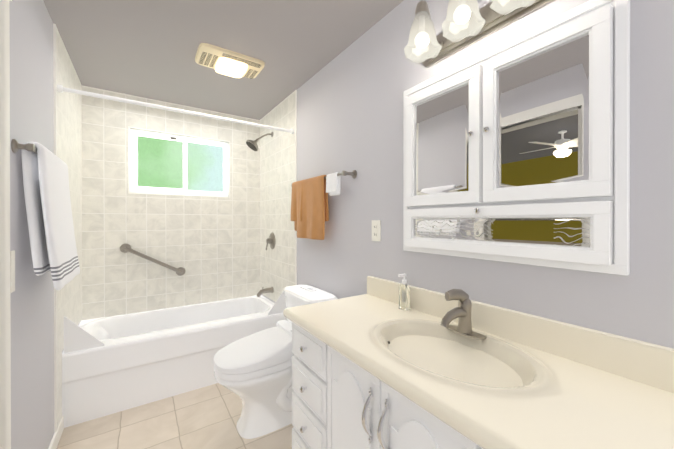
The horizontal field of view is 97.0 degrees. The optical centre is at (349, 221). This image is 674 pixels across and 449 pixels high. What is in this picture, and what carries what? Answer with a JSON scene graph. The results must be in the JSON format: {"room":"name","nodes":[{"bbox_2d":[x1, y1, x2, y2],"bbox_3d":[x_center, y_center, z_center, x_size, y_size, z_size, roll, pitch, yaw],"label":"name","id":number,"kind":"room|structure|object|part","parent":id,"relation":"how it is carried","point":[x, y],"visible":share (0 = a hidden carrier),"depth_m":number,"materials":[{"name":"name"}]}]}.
{"room":"bathroom","nodes":[
{"label":"bathroom","id":0,"kind":"room"},
{"bbox_2d":[9,0,80,448],"bbox_3d":[-1.208,0.083,0.906,0.120,2.440,4.040,0,0,-35],"label":"wall","id":1,"kind":"structure","parent":0,"point":[32,294],"depth_m":1.34,"materials":[{"name":"grey paint"}]},
{"bbox_2d":[0,0,11,448],"bbox_3d":[-1.042,0.202,0.671,0.160,2.205,0.965,0,0,-35],"label":"door frame","id":2,"kind":"structure","parent":1,"relation":"attached to","point":[5,377],"depth_m":1.05,"materials":[{"name":"white paint"}]},
{"bbox_2d":[10,139,79,292],"bbox_3d":[-1.436,-0.017,1.449,0.130,0.634,0.692,0,0,-35],"label":"towel rail","id":3,"kind":"object","parent":1,"relation":"attached to","point":[49,209],"visible":1,"depth_m":1.28,"materials":[{"name":"white fabric"}]},
{"bbox_3d":[-1.301,0.193,1.149,0.006,0.160,0.045,0,0,-35],"label":"plate","id":4,"kind":"part","parent":3,"relation":"part of","materials":[{"name":"white"}]},
{"bbox_2d":[48,416,63,448],"bbox_3d":[-0.894,1.262,0.579,0.014,0.085,3.140,0,0,-35],"label":"baseboard","id":5,"kind":"structure","parent":1,"relation":"attached to","point":[55,440],"depth_m":1.72,"materials":[{"name":"white paint"}]},
{"bbox_2d":[53,23,81,432],"bbox_3d":[-1.973,0.080,2.108,0.010,2.440,0.952,0,0,-35],"label":"tiled wall","id":6,"kind":"structure","parent":1,"relation":"attached to","point":[67,117],"depth_m":2.00,"materials":[{"name":"beige tile"}]},
{"bbox_2d":[57,84,293,133],"bbox_3d":[-1.114,-0.790,2.197,1.504,0.042,0.042,0,0,-35],"label":"shower rod","id":7,"kind":"object","parent":6,"relation":"attached to","point":[61,88],"visible":1,"depth_m":2.06,"materials":[{"name":"white paint"}]},
{"bbox_2d":[81,85,259,319],"bbox_3d":[-1.663,0.077,2.981,1.520,2.440,0.120,0,0,-35],"label":"tiled wall","id":8,"kind":"structure","parent":0,"point":[210,246],"depth_m":2.81,"materials":[{"name":"tile"}]},
{"bbox_2d":[120,244,184,275],"bbox_3d":[-1.812,0.363,2.767,0.512,0.332,0.059,0,0,-35],"label":"grab bar","id":9,"kind":"object","parent":8,"relation":"attached to","point":[126,248],"visible":1,"depth_m":2.73,"materials":[{"name":"silver metal"}]},
{"bbox_2d":[128,126,229,197],"bbox_3d":[-1.653,-0.553,2.956,0.874,0.604,0.080,0,0,-35],"label":"window","id":10,"kind":"structure","parent":8,"relation":"in","point":[168,163],"depth_m":2.93,"materials":[{"name":"white plastic"}]},
{"bbox_2d":[57,383,292,448],"bbox_3d":[-0.508,1.332,1.340,1.560,0.060,3.940,0,0,-35],"label":"floor","id":11,"kind":"structure","parent":0,"point":[207,417],"depth_m":1.87,"materials":[{"name":"tile"}]},
{"bbox_2d":[62,286,286,427],"bbox_3d":[-1.401,0.947,2.611,1.518,0.703,0.785,0,0,-35],"label":"bathtub","id":12,"kind":"object","parent":11,"relation":"on","point":[115,364],"visible":0.9,"depth_m":2.19,"materials":[{"name":"white ceramic"}]},
{"bbox_2d":[213,285,337,438],"bbox_3d":[-0.500,0.893,1.979,0.739,0.814,0.516,0,0,-35],"label":"toilet","id":13,"kind":"object","parent":11,"relation":"on","point":[253,372],"visible":0.73,"depth_m":1.83,"materials":[{"name":"white ceramic"}]},
{"bbox_2d":[283,273,673,448],"bbox_3d":[0.454,0.776,0.808,0.553,1.055,1.957,0,0,-35],"label":"bathroom vanity","id":14,"kind":"object","parent":11,"relation":"on","point":[384,364],"visible":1,"depth_m":0.91,"materials":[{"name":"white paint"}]},
{"bbox_2d":[440,289,485,339],"bbox_3d":[0.396,0.337,1.111,0.165,0.179,0.160,0,0,-35],"label":"faucet","id":15,"kind":"object","parent":14,"relation":"on","point":[463,311],"depth_m":1.12,"materials":[{"name":"silver metal"}]},
{"bbox_2d":[43,0,403,119],"bbox_3d":[-0.502,-1.168,1.324,1.760,0.060,4.160,0,0,-35],"label":"ceiling","id":16,"kind":"structure","parent":0,"point":[145,48],"depth_m":1.89,"materials":[{"name":"grey paint"}]},
{"bbox_2d":[195,43,264,78],"bbox_3d":[-0.850,-1.113,2.125,0.430,0.054,0.290,0,0,-35],"label":"fan light","id":17,"kind":"object","parent":16,"relation":"attached to","point":[220,60],"visible":1,"depth_m":2.08,"materials":[{"name":"beige plastic"}]},
{"bbox_2d":[262,0,673,348],"bbox_3d":[0.169,0.081,1.799,0.120,2.440,4.160,0,0,-35],"label":"wall","id":18,"kind":"structure","parent":0,"point":[350,108],"depth_m":1.33,"materials":[{"name":"grey paint"}]},
{"bbox_2d":[260,90,296,301],"bbox_3d":[-0.738,0.077,2.976,0.010,2.440,0.952,0,0,-35],"label":"tiled wall","id":19,"kind":"structure","parent":18,"relation":"attached to","point":[278,178],"depth_m":2.91,"materials":[{"name":"beige tile"}]},
{"bbox_2d":[246,132,275,296],"bbox_3d":[-0.896,-0.082,2.969,0.264,1.667,0.170,0,0,-35],"label":"fittings","id":20,"kind":"object","parent":19,"relation":"attached to","point":[270,240],"visible":1,"depth_m":2.98,"materials":[{"name":"silver metal"}]},
{"bbox_2d":[291,170,356,239],"bbox_3d":[-0.235,-0.100,2.169,0.116,0.455,0.814,0,0,-35],"label":"towel rail","id":21,"kind":"object","parent":18,"relation":"attached to","point":[309,209],"visible":1,"depth_m":2.12,"materials":[{"name":"orange fabric"}]},
{"bbox_2d":[291,175,328,239],"bbox_3d":[-0.312,-0.098,2.249,0.082,0.451,0.515,0,0,-35],"label":"towel","id":22,"kind":"object","parent":21,"relation":"hanging from","point":[309,197],"depth_m":2.17,"materials":[{"name":"orange fabric"}]},
{"bbox_2d":[372,220,380,241],"bbox_3d":[0.150,0.053,1.713,0.010,0.120,0.074,0,0,-35],"label":"outlet","id":23,"kind":"object","parent":18,"relation":"attached to","point":[376,230],"visible":1,"depth_m":1.70,"materials":[{"name":"white plastic"}]},
{"bbox_2d":[404,0,554,67],"bbox_3d":[0.440,-0.812,1.113,0.223,0.233,0.644,0,0,-35],"label":"sconce","id":24,"kind":"object","parent":18,"relation":"attached to","point":[466,23],"visible":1,"depth_m":1.15,"materials":[{"name":"white glass"}]},
{"bbox_2d":[403,0,629,275],"bbox_3d":[0.507,-0.255,1.156,0.066,0.805,0.850,0,0,-35],"label":"medicine cabinet mirror","id":25,"kind":"object","parent":18,"relation":"attached to","point":[516,149],"visible":1,"depth_m":1.00,"materials":[{"name":"white paint"}]}
]}

